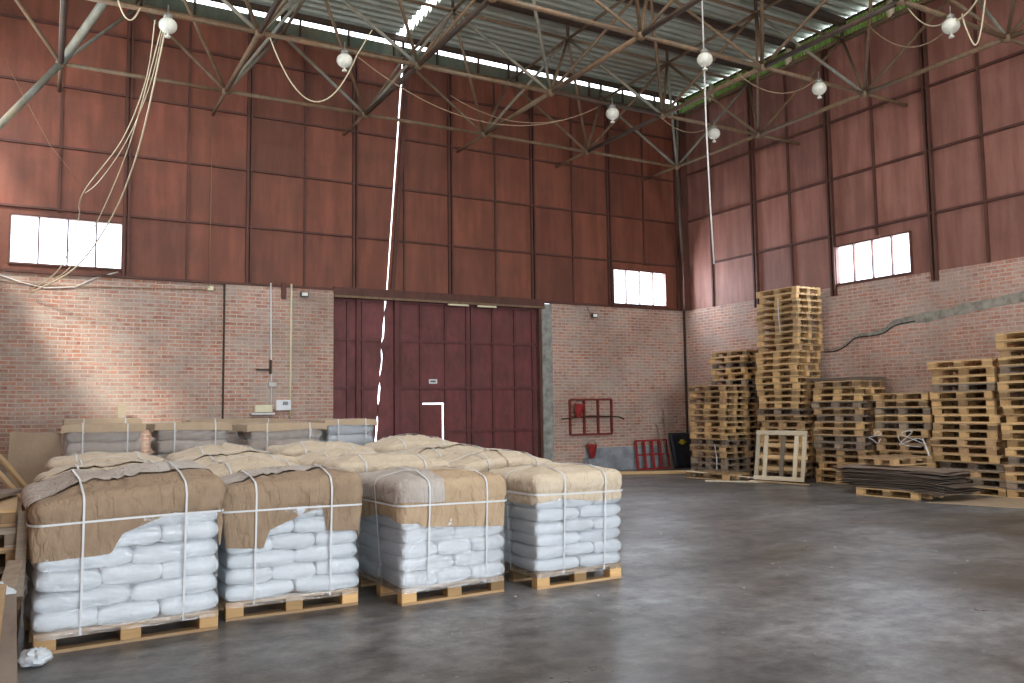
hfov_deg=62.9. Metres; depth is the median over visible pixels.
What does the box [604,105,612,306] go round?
stud
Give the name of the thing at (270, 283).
conduit
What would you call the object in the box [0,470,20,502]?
plank
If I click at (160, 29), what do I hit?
cable
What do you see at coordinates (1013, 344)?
wooden pallet
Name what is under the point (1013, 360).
wooden pallet
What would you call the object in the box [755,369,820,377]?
wooden pallet
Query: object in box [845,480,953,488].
sheet
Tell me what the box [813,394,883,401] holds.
wooden pallet
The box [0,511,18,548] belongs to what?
wooden pallet
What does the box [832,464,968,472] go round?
sheet
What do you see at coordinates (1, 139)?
trim
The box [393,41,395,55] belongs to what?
trim
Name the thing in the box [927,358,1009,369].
wooden pallet
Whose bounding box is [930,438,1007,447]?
wooden pallet
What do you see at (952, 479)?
sheet
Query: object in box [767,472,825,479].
wooden pallet
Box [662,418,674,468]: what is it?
wooden stick
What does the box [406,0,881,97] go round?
ceiling
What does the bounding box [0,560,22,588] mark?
plank
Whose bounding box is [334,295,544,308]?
rail
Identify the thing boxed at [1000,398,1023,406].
wooden pallet
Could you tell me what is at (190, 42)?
stud
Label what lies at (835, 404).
wooden pallet
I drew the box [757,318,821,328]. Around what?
wooden pallet
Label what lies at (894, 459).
wooden pallet
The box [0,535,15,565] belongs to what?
wooden pallet
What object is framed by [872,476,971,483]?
sheet
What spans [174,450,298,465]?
load
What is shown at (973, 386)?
wooden pallet
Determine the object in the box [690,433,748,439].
wooden pallet
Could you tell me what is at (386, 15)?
ceiling
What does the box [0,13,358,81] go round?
trim
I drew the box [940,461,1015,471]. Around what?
wooden pallet
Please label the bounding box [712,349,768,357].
wooden pallet
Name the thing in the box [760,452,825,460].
wooden pallet
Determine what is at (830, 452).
wooden pallet
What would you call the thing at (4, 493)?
plank
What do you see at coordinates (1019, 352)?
wooden pallet
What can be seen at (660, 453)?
frame
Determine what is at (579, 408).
bucket
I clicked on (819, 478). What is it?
wooden pallet
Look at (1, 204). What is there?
trim
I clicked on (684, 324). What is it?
trim
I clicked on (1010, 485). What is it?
wooden pallet
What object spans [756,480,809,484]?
plank
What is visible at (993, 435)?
wooden pallet
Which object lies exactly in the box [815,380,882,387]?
wooden pallet
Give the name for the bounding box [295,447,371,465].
load
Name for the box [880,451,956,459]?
wooden pallet
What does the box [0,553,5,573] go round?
wooden pallet
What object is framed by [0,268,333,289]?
trim
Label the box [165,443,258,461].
load
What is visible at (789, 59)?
trim
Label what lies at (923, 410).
wooden pallet
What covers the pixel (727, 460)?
wooden pallet
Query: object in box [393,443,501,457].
load
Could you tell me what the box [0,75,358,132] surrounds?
trim
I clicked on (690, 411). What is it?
wooden pallet
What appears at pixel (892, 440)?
wooden pallet
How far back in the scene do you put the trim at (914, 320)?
18.31 m
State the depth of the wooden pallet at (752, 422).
20.51 m
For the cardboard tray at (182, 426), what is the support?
on the load at (171, 437)
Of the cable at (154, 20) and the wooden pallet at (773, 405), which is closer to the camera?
the cable at (154, 20)
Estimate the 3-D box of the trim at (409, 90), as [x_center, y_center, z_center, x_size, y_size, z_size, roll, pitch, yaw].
[1.107,-5.869,21.946,8.462,0.040,0.055,2,-5,-29]
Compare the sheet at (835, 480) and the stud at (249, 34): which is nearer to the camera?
the sheet at (835, 480)
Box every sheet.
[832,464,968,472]
[834,467,939,475]
[835,469,943,476]
[835,480,944,489]
[837,472,968,480]
[838,476,968,485]
[840,477,934,485]
[841,482,944,491]
[843,479,950,487]
[844,474,971,482]
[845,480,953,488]
[846,484,972,494]
[847,468,973,475]
[847,472,968,478]
[847,475,949,483]
[848,471,964,477]
[850,468,945,473]
[850,479,979,487]
[853,486,974,495]
[854,482,980,491]
[857,484,984,493]
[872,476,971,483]
[926,496,1023,508]
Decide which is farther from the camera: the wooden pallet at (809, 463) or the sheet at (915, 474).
the wooden pallet at (809, 463)
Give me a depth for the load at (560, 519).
8.04 m
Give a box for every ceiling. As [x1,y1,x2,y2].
[242,0,428,33]
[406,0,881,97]
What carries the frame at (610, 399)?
attached to the wall at (91, 120)
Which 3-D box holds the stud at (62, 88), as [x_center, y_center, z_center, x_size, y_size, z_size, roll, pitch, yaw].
[-8.758,-4.669,16.285,0.044,4.378,0.040,2,-5,-29]
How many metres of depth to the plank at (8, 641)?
5.18 m
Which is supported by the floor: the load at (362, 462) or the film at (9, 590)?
the load at (362, 462)
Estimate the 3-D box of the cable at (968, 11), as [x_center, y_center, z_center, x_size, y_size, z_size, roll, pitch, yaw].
[7.139,-5.400,13.107,0.050,0.544,0.641,0,-5,-11]
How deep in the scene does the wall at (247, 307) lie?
17.92 m
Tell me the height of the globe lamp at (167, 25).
0.525 m
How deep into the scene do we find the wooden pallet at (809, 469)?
18.70 m
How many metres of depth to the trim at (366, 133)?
19.43 m
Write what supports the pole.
on the frame at (610, 399)
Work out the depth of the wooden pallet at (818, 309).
19.14 m
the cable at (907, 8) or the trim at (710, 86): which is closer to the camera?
the cable at (907, 8)
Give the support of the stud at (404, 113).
attached to the wall at (91, 120)
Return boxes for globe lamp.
[159,5,176,38]
[337,42,352,71]
[606,98,618,122]
[697,41,712,70]
[708,119,719,142]
[812,71,826,98]
[941,6,960,38]
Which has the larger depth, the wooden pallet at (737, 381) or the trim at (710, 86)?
the trim at (710, 86)
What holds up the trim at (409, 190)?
attached to the wall at (91, 120)
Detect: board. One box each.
[808,378,885,380]
[811,377,883,379]
[811,379,888,381]
[815,376,864,378]
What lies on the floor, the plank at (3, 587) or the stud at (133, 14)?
the plank at (3, 587)
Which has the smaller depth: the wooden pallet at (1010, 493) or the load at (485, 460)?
the load at (485, 460)
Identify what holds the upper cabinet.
attached to the wall at (247, 307)
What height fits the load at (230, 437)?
1.575 m
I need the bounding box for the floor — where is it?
[17,467,1023,682]
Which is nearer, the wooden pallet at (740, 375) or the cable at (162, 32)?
the cable at (162, 32)
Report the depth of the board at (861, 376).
17.77 m
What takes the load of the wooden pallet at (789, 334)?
on the wooden pallet at (806, 340)
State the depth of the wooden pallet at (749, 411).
20.57 m
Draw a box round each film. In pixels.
[0,582,16,594]
[17,646,52,666]
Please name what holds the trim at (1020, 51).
attached to the wall at (898, 129)
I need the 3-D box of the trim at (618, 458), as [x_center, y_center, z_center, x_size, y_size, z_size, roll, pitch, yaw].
[3.384,3.117,22.456,3.416,0.620,0.022,2,-5,-29]
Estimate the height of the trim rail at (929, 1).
0.030 m
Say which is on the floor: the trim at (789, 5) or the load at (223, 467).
the load at (223, 467)
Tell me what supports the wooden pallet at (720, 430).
on the wooden pallet at (715, 436)
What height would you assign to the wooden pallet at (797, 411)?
0.144 m
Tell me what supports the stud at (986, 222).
attached to the wall at (898, 129)
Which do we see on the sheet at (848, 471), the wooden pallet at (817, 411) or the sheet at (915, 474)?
the sheet at (915, 474)
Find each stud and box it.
[57,68,63,212]
[122,9,134,278]
[185,21,191,278]
[245,33,253,282]
[303,45,306,285]
[352,54,357,287]
[390,66,409,289]
[403,64,405,290]
[447,73,453,293]
[493,83,496,296]
[528,90,536,298]
[569,98,574,301]
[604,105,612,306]
[640,113,645,265]
[706,105,714,306]
[746,84,759,307]
[783,69,793,285]
[820,49,837,295]
[866,31,878,235]
[916,3,939,280]
[971,0,990,262]
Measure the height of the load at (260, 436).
1.516 m
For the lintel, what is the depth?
19.76 m
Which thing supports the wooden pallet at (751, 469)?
on the floor
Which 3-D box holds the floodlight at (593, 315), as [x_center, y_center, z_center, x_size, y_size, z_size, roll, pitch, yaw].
[2.147,-0.678,22.001,0.180,0.110,0.156,2,-5,-29]
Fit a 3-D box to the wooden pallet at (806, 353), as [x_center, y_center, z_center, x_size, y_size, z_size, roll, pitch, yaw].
[6.377,0.317,19.367,0.804,0.144,1.200,2,-5,-30]
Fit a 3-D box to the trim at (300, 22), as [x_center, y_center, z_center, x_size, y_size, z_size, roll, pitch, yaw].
[-4.749,-6.979,18.782,0.040,0.519,0.060,2,-5,-29]
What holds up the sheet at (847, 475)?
on the sheet at (838, 476)
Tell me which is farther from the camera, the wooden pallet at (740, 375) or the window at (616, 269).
the window at (616, 269)
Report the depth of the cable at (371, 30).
14.54 m
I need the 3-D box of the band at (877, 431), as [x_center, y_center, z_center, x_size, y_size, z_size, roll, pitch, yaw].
[7.345,1.938,16.917,0.059,0.256,0.345,1,-5,-22]
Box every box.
[268,382,276,386]
[275,400,290,409]
[583,458,601,466]
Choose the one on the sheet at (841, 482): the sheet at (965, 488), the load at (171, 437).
the sheet at (965, 488)
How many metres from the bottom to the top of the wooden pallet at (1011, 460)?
0.144 m
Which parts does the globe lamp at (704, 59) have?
glass globe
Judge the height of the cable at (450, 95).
0.602 m
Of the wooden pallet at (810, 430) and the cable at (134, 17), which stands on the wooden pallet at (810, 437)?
the wooden pallet at (810, 430)
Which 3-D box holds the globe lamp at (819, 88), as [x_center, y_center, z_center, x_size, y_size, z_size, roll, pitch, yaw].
[5.904,-4.933,16.094,0.276,0.525,0.276,2,-5,-29]
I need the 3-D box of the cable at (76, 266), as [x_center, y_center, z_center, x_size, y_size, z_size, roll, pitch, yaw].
[-7.055,-2.930,14.523,4.701,3.831,0.474,-4,-6,38]
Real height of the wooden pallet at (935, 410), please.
0.144 m
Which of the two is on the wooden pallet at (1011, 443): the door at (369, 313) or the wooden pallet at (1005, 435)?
the wooden pallet at (1005, 435)
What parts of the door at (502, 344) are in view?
rail, rail, rail, rail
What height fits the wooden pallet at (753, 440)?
0.144 m
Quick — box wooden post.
[117,403,125,417]
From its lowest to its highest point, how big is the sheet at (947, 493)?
0.055 m
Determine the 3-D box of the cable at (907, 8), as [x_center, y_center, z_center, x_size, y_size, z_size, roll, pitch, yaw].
[7.006,-5.523,14.092,0.022,0.675,0.990,0,-5,-12]
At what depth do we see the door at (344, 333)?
18.80 m
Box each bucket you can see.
[574,400,584,417]
[587,441,597,457]
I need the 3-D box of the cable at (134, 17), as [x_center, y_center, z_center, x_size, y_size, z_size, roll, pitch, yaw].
[-5.856,-5.047,12.795,0.331,0.293,0.021,2,-5,-29]
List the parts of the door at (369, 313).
rail, rail, rail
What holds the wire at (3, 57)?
hanging from the roof truss
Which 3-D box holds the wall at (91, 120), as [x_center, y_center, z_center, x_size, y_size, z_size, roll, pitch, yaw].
[-2.929,-1.706,19.489,17.674,9.929,0.300,2,-5,-29]
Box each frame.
[535,309,543,457]
[568,398,612,435]
[634,439,670,469]
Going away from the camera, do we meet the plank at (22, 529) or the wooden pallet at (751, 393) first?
the plank at (22, 529)
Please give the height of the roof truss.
5.108 m
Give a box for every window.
[8,212,122,270]
[613,268,666,306]
[835,231,913,284]
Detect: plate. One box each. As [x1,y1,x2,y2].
[281,282,286,298]
[429,379,436,383]
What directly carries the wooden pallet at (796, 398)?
on the wooden pallet at (773, 405)
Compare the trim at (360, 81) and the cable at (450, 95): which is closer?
the cable at (450, 95)
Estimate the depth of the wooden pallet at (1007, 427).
14.72 m
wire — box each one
[3,57,83,187]
[209,130,211,280]
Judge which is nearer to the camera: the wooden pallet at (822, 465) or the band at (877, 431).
the band at (877, 431)
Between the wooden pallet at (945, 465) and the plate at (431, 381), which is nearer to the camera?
the wooden pallet at (945, 465)
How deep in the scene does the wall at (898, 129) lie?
18.17 m
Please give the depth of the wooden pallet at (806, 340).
19.08 m
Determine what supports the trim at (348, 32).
attached to the wall at (91, 120)
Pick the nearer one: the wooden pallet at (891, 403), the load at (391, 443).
the load at (391, 443)
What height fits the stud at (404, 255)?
5.506 m
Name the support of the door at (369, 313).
in the wall at (91, 120)
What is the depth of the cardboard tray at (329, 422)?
13.12 m
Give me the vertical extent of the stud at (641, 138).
4.378 m
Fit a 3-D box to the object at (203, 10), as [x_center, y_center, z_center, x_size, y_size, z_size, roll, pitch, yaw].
[-2.701,-6.845,19.984,17.673,0.409,0.040,2,-5,-29]
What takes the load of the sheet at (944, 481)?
on the sheet at (937, 482)
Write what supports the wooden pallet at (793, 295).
on the wooden pallet at (797, 301)
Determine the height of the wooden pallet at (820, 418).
0.144 m
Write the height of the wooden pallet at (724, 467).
0.144 m
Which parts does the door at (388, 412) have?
gate post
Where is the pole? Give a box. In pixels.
[562,415,623,419]
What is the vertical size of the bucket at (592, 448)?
0.446 m
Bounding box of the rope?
[701,0,714,263]
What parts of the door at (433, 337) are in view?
rail, rail, rail, rail, rail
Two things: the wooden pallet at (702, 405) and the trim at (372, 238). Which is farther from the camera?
the wooden pallet at (702, 405)
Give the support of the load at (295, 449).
on the floor
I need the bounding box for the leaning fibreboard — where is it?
[5,432,60,510]
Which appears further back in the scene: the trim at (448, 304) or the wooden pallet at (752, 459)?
the wooden pallet at (752, 459)
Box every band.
[868,431,880,443]
[898,431,923,446]
[922,438,929,455]
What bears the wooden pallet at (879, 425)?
on the wooden pallet at (888, 432)
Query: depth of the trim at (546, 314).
21.18 m
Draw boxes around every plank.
[0,453,26,487]
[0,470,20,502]
[0,488,22,498]
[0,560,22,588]
[0,583,6,638]
[0,594,16,682]
[15,511,28,596]
[686,470,752,477]
[705,480,770,482]
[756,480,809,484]
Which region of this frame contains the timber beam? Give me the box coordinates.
[619,470,697,474]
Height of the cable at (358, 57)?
0.783 m
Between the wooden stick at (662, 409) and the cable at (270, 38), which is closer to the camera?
the cable at (270, 38)
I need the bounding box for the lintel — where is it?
[333,287,543,308]
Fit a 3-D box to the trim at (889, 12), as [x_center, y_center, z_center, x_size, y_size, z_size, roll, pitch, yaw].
[8.106,-7.190,17.950,0.196,0.485,0.197,2,-5,-29]
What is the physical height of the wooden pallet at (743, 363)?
0.144 m
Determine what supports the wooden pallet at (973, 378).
on the wooden pallet at (973, 386)
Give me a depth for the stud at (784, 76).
20.39 m
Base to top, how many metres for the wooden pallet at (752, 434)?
0.144 m
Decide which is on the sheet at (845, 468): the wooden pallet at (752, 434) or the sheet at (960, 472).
the sheet at (960, 472)
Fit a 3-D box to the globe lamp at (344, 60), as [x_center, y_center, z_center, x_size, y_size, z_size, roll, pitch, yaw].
[-2.903,-4.943,14.523,0.276,0.525,0.276,2,-5,-29]
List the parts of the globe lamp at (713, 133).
glass globe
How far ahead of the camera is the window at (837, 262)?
18.30 m
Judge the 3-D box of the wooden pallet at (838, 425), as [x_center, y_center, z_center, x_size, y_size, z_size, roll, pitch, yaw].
[7.254,1.788,17.962,0.804,0.144,1.200,2,-5,-29]
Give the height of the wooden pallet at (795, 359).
0.144 m
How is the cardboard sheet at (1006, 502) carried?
on the floor
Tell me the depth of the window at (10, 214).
16.11 m
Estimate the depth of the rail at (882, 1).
19.97 m
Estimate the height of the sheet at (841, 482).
0.053 m
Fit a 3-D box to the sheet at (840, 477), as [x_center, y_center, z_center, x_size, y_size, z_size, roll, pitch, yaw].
[6.997,2.523,15.271,0.910,0.055,1.791,2,-6,-35]
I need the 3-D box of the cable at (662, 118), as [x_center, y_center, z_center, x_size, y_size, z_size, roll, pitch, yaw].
[3.855,-4.720,18.281,1.534,0.332,0.018,2,-5,-32]
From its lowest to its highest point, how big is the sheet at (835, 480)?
0.054 m
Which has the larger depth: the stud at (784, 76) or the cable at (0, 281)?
the stud at (784, 76)
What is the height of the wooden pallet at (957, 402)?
0.144 m
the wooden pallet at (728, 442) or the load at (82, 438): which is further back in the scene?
the wooden pallet at (728, 442)
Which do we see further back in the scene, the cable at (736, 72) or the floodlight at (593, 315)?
the floodlight at (593, 315)
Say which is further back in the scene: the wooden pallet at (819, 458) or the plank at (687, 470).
the plank at (687, 470)
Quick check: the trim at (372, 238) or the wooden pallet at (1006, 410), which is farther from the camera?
the trim at (372, 238)
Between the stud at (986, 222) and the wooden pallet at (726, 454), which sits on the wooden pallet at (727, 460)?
the wooden pallet at (726, 454)
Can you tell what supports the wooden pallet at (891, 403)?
on the wooden pallet at (923, 410)
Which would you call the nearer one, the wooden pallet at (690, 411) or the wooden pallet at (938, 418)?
the wooden pallet at (938, 418)
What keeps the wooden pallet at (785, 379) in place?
on the wooden pallet at (796, 385)
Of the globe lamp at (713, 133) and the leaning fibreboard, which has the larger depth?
the globe lamp at (713, 133)
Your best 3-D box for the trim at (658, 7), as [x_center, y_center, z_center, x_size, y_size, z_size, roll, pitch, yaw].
[-0.699,-7.432,16.144,17.373,0.140,0.100,2,-5,-29]
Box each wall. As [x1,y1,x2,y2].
[0,0,685,489]
[224,284,333,422]
[685,0,1023,489]
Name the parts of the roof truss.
roof post, roof post, roof post, roof post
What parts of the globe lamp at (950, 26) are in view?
glass globe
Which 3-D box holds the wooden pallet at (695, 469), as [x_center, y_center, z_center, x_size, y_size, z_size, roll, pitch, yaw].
[5.074,3.172,20.425,0.804,0.144,1.200,2,-5,-29]
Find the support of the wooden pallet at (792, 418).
on the wooden pallet at (776, 424)
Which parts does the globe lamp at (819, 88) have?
glass globe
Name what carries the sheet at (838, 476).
on the sheet at (840, 477)
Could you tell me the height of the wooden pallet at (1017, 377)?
0.144 m
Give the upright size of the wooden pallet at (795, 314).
0.144 m
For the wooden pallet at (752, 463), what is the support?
on the wooden pallet at (751, 469)
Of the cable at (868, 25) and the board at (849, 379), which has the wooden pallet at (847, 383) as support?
the board at (849, 379)
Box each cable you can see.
[0,271,117,288]
[0,281,205,289]
[30,20,155,289]
[30,33,165,293]
[50,29,160,281]
[85,32,162,192]
[117,0,140,20]
[270,38,356,101]
[357,30,371,54]
[358,57,597,125]
[450,95,570,122]
[662,118,712,132]
[736,72,818,93]
[868,25,943,47]
[907,8,942,26]
[956,0,977,20]
[961,0,985,45]
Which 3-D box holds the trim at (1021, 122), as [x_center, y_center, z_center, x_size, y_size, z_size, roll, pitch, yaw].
[10.954,-4.285,12.932,0.070,0.044,25.081,2,-5,-29]
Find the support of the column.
on the wall at (898, 129)
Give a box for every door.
[333,298,355,418]
[356,299,384,441]
[376,301,399,440]
[399,302,469,443]
[468,305,537,456]
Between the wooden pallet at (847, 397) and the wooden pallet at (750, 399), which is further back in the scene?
the wooden pallet at (750, 399)
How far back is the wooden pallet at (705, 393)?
20.24 m
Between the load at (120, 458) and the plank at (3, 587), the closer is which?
the plank at (3, 587)
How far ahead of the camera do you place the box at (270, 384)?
17.75 m
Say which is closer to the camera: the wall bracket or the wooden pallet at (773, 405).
the wall bracket
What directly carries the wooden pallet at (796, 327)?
on the wooden pallet at (789, 334)
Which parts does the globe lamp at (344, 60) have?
glass globe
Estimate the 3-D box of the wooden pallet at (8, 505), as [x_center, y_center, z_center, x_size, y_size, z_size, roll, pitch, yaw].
[-4.276,1.312,6.441,0.804,0.144,1.200,2,-5,-30]
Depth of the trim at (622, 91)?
23.15 m
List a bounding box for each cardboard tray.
[61,423,145,434]
[62,418,142,424]
[146,422,231,431]
[182,418,287,424]
[231,422,326,432]
[307,419,376,425]
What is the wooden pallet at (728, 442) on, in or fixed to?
on the wooden pallet at (733, 448)
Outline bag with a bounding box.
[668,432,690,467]
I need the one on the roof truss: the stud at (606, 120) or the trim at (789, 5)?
the trim at (789, 5)
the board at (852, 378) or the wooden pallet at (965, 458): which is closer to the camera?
the wooden pallet at (965, 458)
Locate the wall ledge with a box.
[250,413,274,414]
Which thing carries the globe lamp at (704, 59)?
hanging from the roof truss
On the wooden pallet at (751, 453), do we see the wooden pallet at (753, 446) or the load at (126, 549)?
the wooden pallet at (753, 446)
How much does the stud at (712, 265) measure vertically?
5.589 m
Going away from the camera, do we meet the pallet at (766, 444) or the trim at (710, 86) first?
the pallet at (766, 444)
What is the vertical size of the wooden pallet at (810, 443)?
0.144 m
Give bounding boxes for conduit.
[270,283,271,404]
[289,284,292,417]
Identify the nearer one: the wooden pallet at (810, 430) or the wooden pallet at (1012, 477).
the wooden pallet at (1012, 477)
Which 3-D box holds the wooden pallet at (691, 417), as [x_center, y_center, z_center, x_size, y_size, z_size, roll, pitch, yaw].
[5.048,1.878,20.553,0.804,0.144,1.200,2,-5,-29]
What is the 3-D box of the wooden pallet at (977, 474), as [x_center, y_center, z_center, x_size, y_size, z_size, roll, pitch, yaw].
[8.796,2.442,15.501,0.804,0.144,1.200,2,-5,-30]
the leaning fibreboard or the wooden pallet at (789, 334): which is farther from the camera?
the wooden pallet at (789, 334)
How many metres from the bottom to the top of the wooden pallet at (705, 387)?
0.144 m
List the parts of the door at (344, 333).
rail, rail, rail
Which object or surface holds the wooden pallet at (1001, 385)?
on the wooden pallet at (1003, 394)
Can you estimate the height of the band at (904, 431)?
0.315 m
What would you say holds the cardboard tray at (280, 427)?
on the load at (260, 436)
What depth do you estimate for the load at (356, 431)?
13.12 m
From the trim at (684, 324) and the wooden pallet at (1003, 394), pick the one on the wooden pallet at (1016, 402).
the wooden pallet at (1003, 394)
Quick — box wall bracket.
[256,360,271,373]
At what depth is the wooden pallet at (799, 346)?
19.07 m
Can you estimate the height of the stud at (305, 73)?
5.589 m
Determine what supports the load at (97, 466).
on the floor
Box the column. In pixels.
[672,113,690,310]
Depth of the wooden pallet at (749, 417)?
20.55 m
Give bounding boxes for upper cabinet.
[254,405,272,411]
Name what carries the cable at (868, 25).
hanging from the roof truss
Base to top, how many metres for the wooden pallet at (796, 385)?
0.144 m
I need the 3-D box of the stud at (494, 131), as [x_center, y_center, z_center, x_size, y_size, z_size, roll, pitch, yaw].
[-0.423,-3.844,20.915,0.044,5.506,0.040,2,-5,-29]
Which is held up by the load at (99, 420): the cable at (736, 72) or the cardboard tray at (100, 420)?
the cardboard tray at (100, 420)
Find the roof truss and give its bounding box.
[0,0,1023,264]
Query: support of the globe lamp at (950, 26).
hanging from the roof truss
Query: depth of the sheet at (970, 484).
14.38 m
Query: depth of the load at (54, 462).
9.72 m
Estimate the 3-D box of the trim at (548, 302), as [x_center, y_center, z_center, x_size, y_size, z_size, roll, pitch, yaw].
[2.814,-0.947,22.473,4.699,0.060,0.070,2,-5,-29]
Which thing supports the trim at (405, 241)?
attached to the wall at (91, 120)
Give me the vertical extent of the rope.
5.337 m
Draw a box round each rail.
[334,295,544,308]
[684,0,886,99]
[684,0,934,115]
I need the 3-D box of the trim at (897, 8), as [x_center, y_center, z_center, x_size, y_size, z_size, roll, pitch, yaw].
[10.945,-7.608,13.216,0.050,0.419,25.081,2,-5,-29]
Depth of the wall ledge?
17.46 m
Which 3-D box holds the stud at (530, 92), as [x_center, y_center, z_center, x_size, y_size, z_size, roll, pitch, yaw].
[0.522,-3.815,21.429,0.120,5.506,0.070,2,-5,-29]
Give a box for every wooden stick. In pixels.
[655,424,669,468]
[662,409,671,468]
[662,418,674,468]
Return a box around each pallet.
[0,494,17,526]
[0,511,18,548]
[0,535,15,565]
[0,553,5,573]
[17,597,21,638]
[686,470,748,480]
[688,385,747,391]
[688,409,746,414]
[688,415,747,420]
[689,397,747,403]
[689,403,747,408]
[690,391,748,397]
[690,421,748,427]
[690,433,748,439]
[690,444,748,451]
[691,427,746,433]
[691,439,749,445]
[691,455,749,463]
[691,461,749,470]
[691,467,749,475]
[692,450,748,457]
[709,355,766,363]
[711,367,767,374]
[711,379,765,384]
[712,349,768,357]
[712,361,766,368]
[713,373,766,380]
[725,426,770,432]
[736,409,767,414]
[737,385,766,390]
[737,397,769,402]
[737,403,768,408]
[737,415,767,420]
[737,444,771,450]
[738,391,767,396]
[738,420,770,426]
[738,432,771,438]
[738,449,773,456]
[739,456,769,462]
[739,461,770,467]
[740,438,771,444]
[742,466,771,474]
[753,430,807,481]
[755,350,820,358]
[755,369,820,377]
[755,376,819,383]
[756,286,820,298]
[756,311,820,322]
[756,356,820,365]
[756,382,814,389]
[757,298,821,309]
[757,305,821,315]
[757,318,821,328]
[757,337,821,346]
[757,363,818,371]
[757,389,812,395]
[757,408,813,414]
[757,415,816,421]
[758,324,822,334]
[758,331,822,340]
[758,343,823,352]
[759,292,820,303]
[759,395,812,402]
[759,402,820,408]
[760,427,824,433]
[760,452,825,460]
[760,464,825,473]
[761,421,825,427]
[761,434,825,440]
[761,440,825,446]
[761,459,818,467]
[763,447,824,453]
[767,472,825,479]
[811,401,875,407]
[813,387,884,394]
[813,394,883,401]
[813,428,884,435]
[813,442,877,449]
[814,408,885,414]
[814,421,885,428]
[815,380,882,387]
[815,435,877,442]
[815,474,844,483]
[816,448,879,456]
[816,455,888,463]
[816,467,847,476]
[817,415,884,421]
[819,462,873,469]
[856,487,943,499]
[859,454,931,465]
[873,392,951,400]
[873,429,943,437]
[874,407,953,414]
[875,415,945,422]
[875,422,954,429]
[876,400,942,407]
[876,443,955,452]
[877,436,951,444]
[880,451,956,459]
[884,459,951,467]
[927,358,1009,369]
[929,391,998,399]
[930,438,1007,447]
[931,383,1009,391]
[931,399,1011,406]
[932,366,1011,376]
[932,374,1010,384]
[932,407,1014,414]
[932,430,1013,439]
[932,446,1016,455]
[933,423,1012,430]
[934,415,1017,422]
[934,453,1019,463]
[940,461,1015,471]
[959,470,1005,480]
[967,477,1006,488]
[971,482,1018,496]
[995,331,1023,341]
[995,340,1023,349]
[997,381,1023,390]
[998,356,1023,365]
[999,348,1023,357]
[999,373,1023,381]
[999,390,1023,398]
[1000,365,1023,373]
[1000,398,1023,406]
[1001,423,1023,431]
[1002,431,1023,439]
[1003,407,1023,414]
[1004,464,1023,473]
[1005,448,1023,456]
[1005,473,1023,481]
[1006,415,1023,422]
[1006,480,1023,490]
[1007,440,1023,447]
[1007,488,1023,498]
[1008,456,1023,464]
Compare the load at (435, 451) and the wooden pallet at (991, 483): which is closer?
the load at (435, 451)
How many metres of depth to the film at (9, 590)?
5.64 m
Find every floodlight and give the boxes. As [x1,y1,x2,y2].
[300,291,308,296]
[591,313,597,317]
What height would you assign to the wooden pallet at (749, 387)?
0.144 m
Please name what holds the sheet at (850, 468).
on the sheet at (960, 472)
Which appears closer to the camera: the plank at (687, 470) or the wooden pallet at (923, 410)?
the wooden pallet at (923, 410)
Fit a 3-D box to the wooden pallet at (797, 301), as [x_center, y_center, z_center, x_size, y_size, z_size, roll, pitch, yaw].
[6.421,-0.839,19.427,0.804,0.144,1.200,2,-5,-29]
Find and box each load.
[20,460,225,653]
[33,460,157,481]
[45,451,166,471]
[49,455,145,470]
[61,423,145,455]
[62,417,142,455]
[146,421,231,458]
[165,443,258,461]
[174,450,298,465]
[182,418,287,443]
[203,455,297,476]
[212,464,362,621]
[231,421,326,450]
[266,440,375,456]
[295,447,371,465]
[307,418,376,445]
[311,451,450,576]
[357,465,506,605]
[364,433,458,452]
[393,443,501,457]
[436,448,551,472]
[487,462,622,589]
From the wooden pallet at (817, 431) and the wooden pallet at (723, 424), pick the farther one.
the wooden pallet at (723, 424)
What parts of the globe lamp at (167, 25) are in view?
glass globe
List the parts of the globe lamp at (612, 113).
glass globe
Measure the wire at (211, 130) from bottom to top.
3.605 m
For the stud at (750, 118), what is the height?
5.789 m
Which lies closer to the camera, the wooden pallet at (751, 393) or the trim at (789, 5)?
the trim at (789, 5)
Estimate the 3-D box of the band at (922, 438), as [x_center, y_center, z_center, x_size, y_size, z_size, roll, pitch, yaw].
[7.864,2.043,15.877,0.034,0.414,0.274,-1,-5,-1]
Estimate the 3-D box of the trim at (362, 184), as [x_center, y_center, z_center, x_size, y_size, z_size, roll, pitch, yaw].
[-3.151,-3.590,19.346,0.824,0.040,0.055,2,-5,-29]
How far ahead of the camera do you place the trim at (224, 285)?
17.39 m
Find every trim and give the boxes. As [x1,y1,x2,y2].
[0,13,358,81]
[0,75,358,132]
[0,138,358,184]
[0,203,358,237]
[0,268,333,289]
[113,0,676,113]
[194,0,195,14]
[208,0,684,102]
[222,284,225,418]
[299,20,301,36]
[347,31,349,46]
[358,131,395,138]
[359,80,399,89]
[359,183,392,188]
[359,236,388,240]
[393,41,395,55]
[393,239,676,266]
[396,188,674,223]
[399,138,673,181]
[404,88,672,140]
[436,51,438,64]
[448,304,468,306]
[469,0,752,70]
[477,59,479,73]
[477,305,496,307]
[541,304,553,461]
[544,301,677,310]
[585,445,672,470]
[616,0,795,49]
[621,90,623,102]
[679,0,928,112]
[683,311,688,431]
[686,49,1023,176]
[688,121,1023,222]
[707,83,713,101]
[710,191,1023,263]
[757,0,845,25]
[785,48,791,64]
[824,291,1023,350]
[824,320,914,352]
[886,0,894,17]
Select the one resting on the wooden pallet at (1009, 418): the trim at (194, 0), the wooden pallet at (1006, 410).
the wooden pallet at (1006, 410)
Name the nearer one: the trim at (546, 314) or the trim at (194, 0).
the trim at (194, 0)
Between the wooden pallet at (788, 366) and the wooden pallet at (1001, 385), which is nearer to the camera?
the wooden pallet at (1001, 385)

